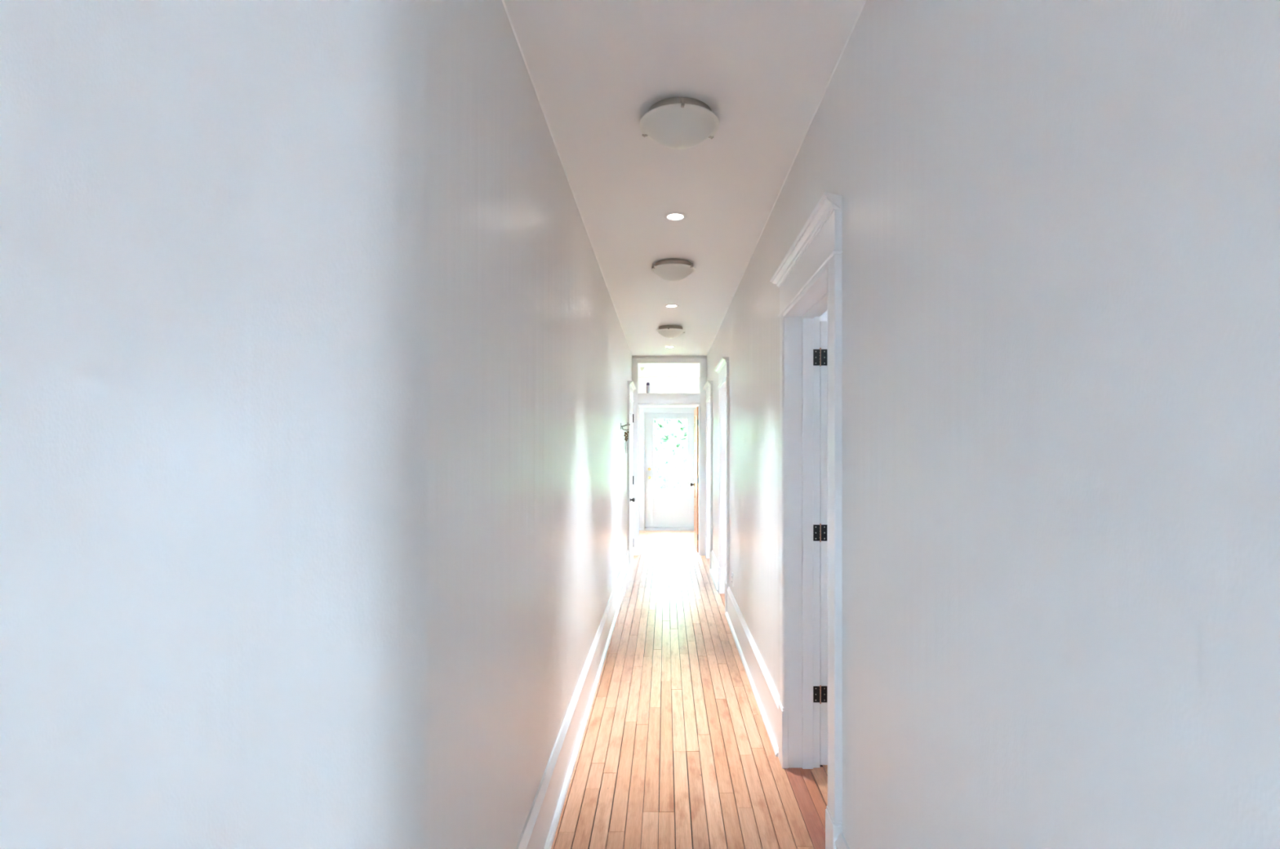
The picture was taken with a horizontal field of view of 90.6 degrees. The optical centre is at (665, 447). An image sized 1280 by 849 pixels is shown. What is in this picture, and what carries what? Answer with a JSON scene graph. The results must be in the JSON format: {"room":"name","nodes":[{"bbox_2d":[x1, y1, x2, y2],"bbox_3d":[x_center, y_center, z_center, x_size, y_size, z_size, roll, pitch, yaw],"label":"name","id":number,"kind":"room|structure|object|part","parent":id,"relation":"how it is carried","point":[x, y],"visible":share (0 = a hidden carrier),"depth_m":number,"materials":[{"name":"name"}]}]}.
{"room":"home hallway","nodes":[
{"label":"home hallway","id":0,"kind":"room"},
{"bbox_2d":[0,0,631,848],"bbox_3d":[-1.841,0.112,5.122,2.719,2.859,7.896,0,0,0],"label":"wall","id":1,"kind":"structure","parent":0,"point":[315,354],"depth_m":1.17,"materials":[{"name":"white paint"}]},
{"bbox_2d":[502,0,632,355],"bbox_3d":[-0.478,-1.315,5.185,0.005,0.005,7.770,0,0,0],"label":"trim","id":2,"kind":"structure","parent":1,"relation":"attached to","point":[503,1],"depth_m":2.58,"materials":[{"name":"white"}]},
{"bbox_2d":[515,550,631,848],"bbox_3d":[-0.461,1.413,4.635,0.041,0.255,6.682,0,0,0],"label":"baseboard","id":3,"kind":"structure","parent":1,"relation":"attached to","point":[539,831],"depth_m":3.03,"materials":[{"name":"white paint"}]},
{"bbox_2d":[620,422,630,431],"bbox_3d":[-0.431,-0.228,6.780,0.100,0.088,0.032,0,0,0],"label":"wall hook","id":4,"kind":"object","parent":1,"relation":"attached to","point":[622,426],"visible":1,"depth_m":6.77,"materials":[{"name":"grey metal"}]},
{"bbox_2d":[624,431,628,453],"bbox_3d":[-0.419,-0.069,6.778,0.050,0.252,0.047,0,0,0],"label":"hanging ornament","id":5,"kind":"object","parent":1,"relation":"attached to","point":[625,433],"visible":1,"depth_m":6.77,"materials":[{"name":"brown"}]},
{"bbox_2d":[627,380,636,568],"bbox_3d":[-0.517,0.348,8.440,0.208,2.385,0.993,0,0,0],"label":"door","id":6,"kind":"structure","parent":1,"relation":"attached to","point":[631,386],"depth_m":8.05,"materials":[{"name":"white paint"}]},
{"bbox_3d":[-0.469,0.303,8.030,0.025,1.905,0.100,0,0,0],"label":"casing","id":7,"kind":"part","parent":6,"relation":"part of","materials":[{"name":"white paint"}]},
{"bbox_3d":[-0.447,-0.821,8.440,0.068,0.047,0.993,0,0,0],"label":"crown moulding","id":8,"kind":"part","parent":6,"relation":"part of","materials":[{"name":"white paint"}]},
{"bbox_3d":[-0.469,0.303,8.850,0.025,1.905,0.100,0,0,0],"label":"casing","id":9,"kind":"part","parent":6,"relation":"part of","materials":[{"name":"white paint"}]},
{"bbox_2d":[630,400,635,564],"bbox_3d":[-0.445,0.454,8.444,0.097,2.150,0.735,0,0,0],"label":"door","id":10,"kind":"structure","parent":1,"relation":"in","point":[632,500],"depth_m":8.61,"materials":[{"name":"white paint"}]},
{"bbox_3d":[-0.476,-0.536,8.440,0.033,0.170,0.506,0,0,0],"label":"rail","id":11,"kind":"part","parent":10,"relation":"part of","materials":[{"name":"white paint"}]},
{"bbox_3d":[-0.476,0.589,8.440,0.033,0.160,0.506,0,0,0],"label":"rail","id":12,"kind":"part","parent":10,"relation":"part of","materials":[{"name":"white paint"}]},
{"bbox_3d":[-0.476,1.419,8.440,0.033,0.220,0.506,0,0,0],"label":"rail","id":13,"kind":"part","parent":10,"relation":"part of","materials":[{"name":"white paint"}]},
{"bbox_3d":[-0.476,0.029,8.589,0.022,0.960,0.208,0,0,0],"label":"panel","id":14,"kind":"part","parent":10,"relation":"part of","materials":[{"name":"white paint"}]},
{"bbox_3d":[-0.476,0.989,8.589,0.022,0.640,0.208,0,0,0],"label":"panel","id":15,"kind":"part","parent":10,"relation":"part of","materials":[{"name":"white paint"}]},
{"bbox_2d":[638,377,699,407],"bbox_3d":[0.100,0.112,11.900,4.000,2.859,0.200,0,0,0],"label":"wall","id":16,"kind":"structure","parent":0,"point":[657,384],"depth_m":11.80,"materials":[{"name":"white paint"}]},
{"bbox_2d":[639,407,696,530],"bbox_3d":[0.090,0.396,11.890,1.202,2.290,0.220,0,0,0],"label":"door frame","id":17,"kind":"structure","parent":16,"relation":"attached to","point":[642,411],"depth_m":11.78,"materials":[{"name":"white wood"}]},
{"bbox_3d":[-0.457,0.396,11.790,0.108,2.290,0.020,0,0,0],"label":"casing","id":18,"kind":"part","parent":17,"relation":"part of","materials":[{"name":"white metal"}]},
{"bbox_3d":[0.090,-0.705,11.790,0.986,0.088,0.020,0,0,0],"label":"head casing","id":19,"kind":"part","parent":17,"relation":"part of","materials":[{"name":"white metal"}]},
{"bbox_2d":[644,413,693,527],"bbox_3d":[0.090,0.421,11.851,0.962,2.140,0.107,0,0,0],"label":"door","id":20,"kind":"structure","parent":16,"relation":"in","point":[664,508],"depth_m":11.86,"materials":[{"name":"white wood"}]},
{"bbox_3d":[-0.238,0.118,11.855,0.032,1.379,0.010,0,0,0],"label":"glazing frame","id":21,"kind":"part","parent":20,"relation":"part of","materials":[{"name":"white metal"}]},
{"bbox_3d":[-0.096,1.011,11.858,0.253,0.330,0.003,0,0,0],"label":"panel","id":22,"kind":"part","parent":20,"relation":"part of","materials":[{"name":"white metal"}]},
{"bbox_3d":[0.090,1.143,11.882,0.664,0.695,0.044,0,0,0],"label":"rail","id":23,"kind":"part","parent":20,"relation":"part of","materials":[{"name":"white metal"}]},
{"bbox_3d":[0.090,-0.604,11.882,0.664,0.090,0.044,0,0,0],"label":"rail","id":24,"kind":"part","parent":20,"relation":"part of","materials":[{"name":"white wood"}]},
{"bbox_3d":[0.090,-0.555,11.855,0.624,0.032,0.010,0,0,0],"label":"glazing frame","id":25,"kind":"part","parent":20,"relation":"part of","materials":[{"name":"white wood"}]},
{"bbox_3d":[0.090,0.792,11.855,0.624,0.032,0.010,0,0,0],"label":"glazing frame","id":26,"kind":"part","parent":20,"relation":"part of","materials":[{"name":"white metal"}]},
{"bbox_3d":[0.275,1.011,11.858,0.254,0.330,0.003,0,0,0],"label":"panel","id":27,"kind":"part","parent":20,"relation":"part of","materials":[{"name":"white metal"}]},
{"bbox_3d":[0.418,0.118,11.855,0.032,1.379,0.010,0,0,0],"label":"glazing frame","id":28,"kind":"part","parent":20,"relation":"part of","materials":[{"name":"white wood"}]},
{"bbox_2d":[631,355,706,382],"bbox_3d":[0.100,0.112,9.160,4.000,2.859,0.180,0,0,0],"label":"wall","id":29,"kind":"structure","parent":0,"point":[633,357],"depth_m":9.07,"materials":[{"name":"white paint"}]},
{"bbox_2d":[637,363,699,393],"bbox_3d":[0.047,-0.997,9.160,0.926,0.470,0.180,0,0,0],"label":"window","id":30,"kind":"structure","parent":29,"relation":"in","point":[637,363],"depth_m":9.12,"materials":[{"name":"white paint"}]},
{"bbox_3d":[-0.406,-0.997,9.160,0.020,0.470,0.180,0,0,0],"label":"frame","id":31,"kind":"part","parent":30,"relation":"part of","materials":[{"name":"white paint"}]},
{"bbox_2d":[646,382,649,393],"bbox_3d":[-0.255,-0.865,9.160,0.050,0.165,0.050,0,0,0],"label":"spray can","id":32,"kind":"object","parent":30,"relation":"on","point":[647,383],"visible":0.81,"depth_m":9.14,"materials":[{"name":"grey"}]},
{"bbox_3d":[0.047,-1.222,9.160,0.886,0.020,0.180,0,0,0],"label":"frame","id":33,"kind":"part","parent":30,"relation":"part of","materials":[{"name":"white paint"}]},
{"bbox_2d":[631,358,706,555],"bbox_3d":[0.053,0.130,9.149,1.065,2.823,0.210,0,0,0],"label":"door frame","id":34,"kind":"structure","parent":29,"relation":"attached to","point":[639,399],"depth_m":9.05,"materials":[{"name":"white paint"}]},
{"bbox_3d":[-0.440,0.135,9.061,0.075,2.813,0.018,0,0,0],"label":"casing","id":35,"kind":"part","parent":34,"relation":"part of","materials":[{"name":"white paint"}]},
{"bbox_3d":[0.044,-1.244,9.061,0.892,0.056,0.018,0,0,0],"label":"head casing","id":36,"kind":"part","parent":34,"relation":"part of","materials":[{"name":"white paint"}]},
{"bbox_3d":[0.537,0.135,9.061,0.094,2.813,0.018,0,0,0],"label":"casing","id":37,"kind":"part","parent":34,"relation":"part of","materials":[{"name":"white paint"}]},
{"bbox_2d":[690,406,698,552],"bbox_3d":[0.448,0.464,9.677,0.106,2.130,0.848,0,0,-1],"label":"door","id":38,"kind":"structure","parent":29,"relation":"in","point":[695,484],"depth_m":9.57,"materials":[{"name":"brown wood"}]},
{"bbox_3d":[0.475,-0.031,9.682,0.033,0.120,0.620,0,0,-1],"label":"rail","id":39,"kind":"part","parent":38,"relation":"part of","materials":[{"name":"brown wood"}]},
{"bbox_3d":[0.475,0.489,9.682,0.033,0.120,0.620,0,0,-1],"label":"rail","id":40,"kind":"part","parent":38,"relation":"part of","materials":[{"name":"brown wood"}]},
{"bbox_3d":[0.475,0.849,9.682,0.033,0.120,0.620,0,0,-1],"label":"rail","id":41,"kind":"part","parent":38,"relation":"part of","materials":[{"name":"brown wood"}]},
{"bbox_3d":[0.475,1.419,9.682,0.033,0.220,0.620,0,0,-1],"label":"rail","id":42,"kind":"part","parent":38,"relation":"part of","materials":[{"name":"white wood"}]},
{"bbox_3d":[0.475,-0.291,9.682,0.022,0.400,0.620,0,0,-1],"label":"panel","id":43,"kind":"part","parent":38,"relation":"part of","materials":[{"name":"white wood"}]},
{"bbox_3d":[0.475,0.229,9.682,0.022,0.400,0.620,0,0,-1],"label":"panel","id":44,"kind":"part","parent":38,"relation":"part of","materials":[{"name":"white wood"}]},
{"bbox_3d":[0.475,0.669,9.682,0.022,0.240,0.620,0,0,-1],"label":"panel","id":45,"kind":"part","parent":38,"relation":"part of","materials":[{"name":"white wood"}]},
{"bbox_3d":[0.475,1.109,9.682,0.022,0.400,0.620,0,0,-1],"label":"panel","id":46,"kind":"part","parent":38,"relation":"part of","materials":[{"name":"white wood"}]},
{"bbox_2d":[503,0,864,377],"bbox_3d":[0.900,-1.378,4.425,8.500,0.120,15.150,0,0,0],"label":"ceiling","id":47,"kind":"structure","parent":0,"point":[764,68],"depth_m":2.57,"materials":[{"name":"white paint"}]},
{"bbox_2d":[656,324,684,338],"bbox_3d":[0.054,-1.257,6.916,0.317,0.122,0.326,0,0,9],"label":"ceiling lamp","id":48,"kind":"object","parent":47,"relation":"attached to","point":[670,331],"visible":1,"depth_m":6.83,"materials":[{"name":"white glass"}]},
{"bbox_2d":[664,303,679,307],"bbox_3d":[0.055,-1.315,5.870,0.134,0.006,0.134,0,0,0],"label":"recessed light","id":49,"kind":"object","parent":47,"relation":"in","point":[670,305],"visible":1,"depth_m":5.86,"materials":[{"name":"white plastic"}]},
{"bbox_2d":[651,258,695,281],"bbox_3d":[0.059,-1.257,4.537,0.326,0.122,0.317,0,0,35],"label":"ceiling lamp","id":50,"kind":"object","parent":47,"relation":"attached to","point":[668,269],"visible":1,"depth_m":4.45,"materials":[{"name":"white glass"}]},
{"bbox_2d":[663,211,687,220],"bbox_3d":[0.055,-1.315,3.600,0.134,0.006,0.134,0,0,0],"label":"recessed light","id":51,"kind":"object","parent":47,"relation":"in","point":[673,215],"visible":1,"depth_m":3.59,"materials":[{"name":"white plastic"}]},
{"bbox_2d":[639,97,719,149],"bbox_3d":[0.055,-1.257,2.502,0.317,0.122,0.326,0,0,-3],"label":"ceiling lamp","id":52,"kind":"object","parent":47,"relation":"attached to","point":[673,122],"visible":1,"depth_m":2.43,"materials":[{"name":"white glass"}]},
{"bbox_2d":[551,530,827,848],"bbox_3d":[0.900,1.621,4.425,8.500,0.161,15.150,0,0,0],"label":"floor","id":53,"kind":"structure","parent":0,"point":[676,751],"depth_m":3.30,"materials":[{"name":"brown wood"}]},
{"bbox_2d":[819,310,827,320],"bbox_3d":[2.946,0.112,4.800,4.407,2.859,8.700,0,0,0],"label":"wall","id":54,"kind":"structure","parent":0,"point":[824,317],"depth_m":4.45,"materials":[{"name":"white paint"}]},
{"bbox_2d":[706,0,1279,848],"bbox_3d":[0.666,0.112,3.035,0.153,2.859,12.070,0,0,0],"label":"wall","id":55,"kind":"structure","parent":0,"point":[1060,219],"depth_m":0.98,"materials":[{"name":"white paint"}]},
{"bbox_2d":[702,380,712,568],"bbox_3d":[0.632,0.348,8.430,0.221,2.385,1.013,0,0,0],"label":"door frame","id":56,"kind":"structure","parent":55,"relation":"attached to","point":[708,387],"depth_m":8.80,"materials":[{"name":"white paint"}]},
{"bbox_3d":[0.578,0.303,8.850,0.025,1.905,0.100,0,0,0],"label":"casing","id":57,"kind":"part","parent":56,"relation":"part of","materials":[{"name":"white paint"}]},
{"bbox_3d":[0.556,-0.821,8.430,0.068,0.047,1.013,0,0,0],"label":"crown moulding","id":58,"kind":"part","parent":56,"relation":"part of","materials":[{"name":"white paint"}]},
{"bbox_3d":[0.578,0.303,8.010,0.025,1.905,0.100,0,0,0],"label":"casing","id":59,"kind":"part","parent":56,"relation":"part of","materials":[{"name":"white paint"}]},
{"bbox_2d":[709,550,718,591],"bbox_3d":[0.570,1.413,7.370,0.041,0.255,1.172,0,0,0],"label":"baseboard","id":60,"kind":"structure","parent":55,"relation":"attached to","point":[714,563],"depth_m":7.36,"materials":[{"name":"white paint"}]},
{"bbox_3d":[0.559,1.530,7.370,0.021,0.023,1.148,0,0,0],"label":"shoe moulding","id":61,"kind":"part","parent":60,"relation":"part of","materials":[{"name":"white paint"}]},
{"bbox_2d":[714,356,728,612],"bbox_3d":[0.632,0.348,6.330,0.221,2.385,0.973,0,0,0],"label":"door frame","id":62,"kind":"structure","parent":55,"relation":"attached to","point":[722,368],"depth_m":6.68,"materials":[{"name":"white paint"}]},
{"bbox_3d":[0.578,0.303,6.730,0.025,1.905,0.100,0,0,0],"label":"casing","id":63,"kind":"part","parent":62,"relation":"part of","materials":[{"name":"white paint"}]},
{"bbox_3d":[0.556,-0.821,6.330,0.068,0.047,0.973,0,0,0],"label":"crown moulding","id":64,"kind":"part","parent":62,"relation":"part of","materials":[{"name":"white paint"}]},
{"bbox_3d":[0.578,0.303,5.930,0.025,1.905,0.100,0,0,0],"label":"casing","id":65,"kind":"part","parent":62,"relation":"part of","materials":[{"name":"white paint"}]},
{"bbox_2d":[731,572,733,586],"bbox_3d":[0.586,1.156,5.560,0.008,0.116,0.072,0,0,0],"label":"wall outlet","id":66,"kind":"object","parent":55,"relation":"attached to","point":[731,572],"visible":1,"depth_m":5.54,"materials":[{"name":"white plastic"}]},
{"bbox_2d":[724,586,779,756],"bbox_3d":[0.570,1.413,4.511,0.041,0.255,2.731,0,0,0],"label":"baseboard","id":67,"kind":"structure","parent":55,"relation":"attached to","point":[766,696],"depth_m":3.98,"materials":[{"name":"white paint"}]},
{"bbox_2d":[706,0,866,355],"bbox_3d":[0.588,-1.315,3.035,0.005,0.005,12.070,0,0,0],"label":"trim","id":68,"kind":"structure","parent":55,"relation":"attached to","point":[864,1],"depth_m":2.58,"materials":[{"name":"white paint"}]},
{"bbox_2d":[769,191,842,848],"bbox_3d":[0.632,0.348,2.630,0.221,2.385,1.096,0,0,0],"label":"door frame","id":69,"kind":"structure","parent":55,"relation":"attached to","point":[808,277],"depth_m":3.04,"materials":[{"name":"white paint"}]},
{"bbox_3d":[0.578,0.303,3.091,0.025,1.905,0.100,0,0,0],"label":"casing","id":70,"kind":"part","parent":69,"relation":"part of","materials":[{"name":"white paint"}]},
{"bbox_3d":[0.556,-0.821,2.630,0.068,0.047,1.096,0,0,0],"label":"crown moulding","id":71,"kind":"part","parent":69,"relation":"part of","materials":[{"name":"white paint"}]},
{"bbox_3d":[0.578,0.303,2.168,0.025,1.905,0.100,0,0,0],"label":"casing","id":72,"kind":"part","parent":69,"relation":"part of","materials":[{"name":"white paint"}]},
{"bbox_2d":[813,320,827,764],"bbox_3d":[0.777,0.459,3.441,0.101,2.140,0.814,0,0,3],"label":"door","id":73,"kind":"structure","parent":55,"relation":"in","point":[820,356],"depth_m":3.05,"materials":[{"name":"white paint"}]},
{"bbox_2d":[835,833,849,848],"bbox_3d":[0.570,1.413,-0.443,0.041,0.255,5.114,0,0,0],"label":"baseboard","id":74,"kind":"structure","parent":55,"relation":"attached to","point":[841,842],"depth_m":2.08,"materials":[{"name":"white paint"}]},
{"label":"outside","id":75,"kind":"structure","parent":0,"visible":0},
{"bbox_2d":[668,471,687,488],"bbox_3d":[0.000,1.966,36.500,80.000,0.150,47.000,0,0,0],"label":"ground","id":76,"kind":"structure","parent":75,"point":[686,479],"depth_m":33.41,"materials":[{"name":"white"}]},
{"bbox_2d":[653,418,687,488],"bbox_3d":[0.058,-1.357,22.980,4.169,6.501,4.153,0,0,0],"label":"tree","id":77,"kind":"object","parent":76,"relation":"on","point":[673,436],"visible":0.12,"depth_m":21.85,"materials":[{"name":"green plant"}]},
{"bbox_2d":[653,447,687,488],"bbox_3d":[-0.237,0.940,16.479,1.779,1.918,1.766,0,0,0],"label":"tree","id":78,"kind":"object","parent":76,"relation":"on","point":[657,475],"visible":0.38,"depth_m":16.30,"materials":[{"name":"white plant"}]}
]}

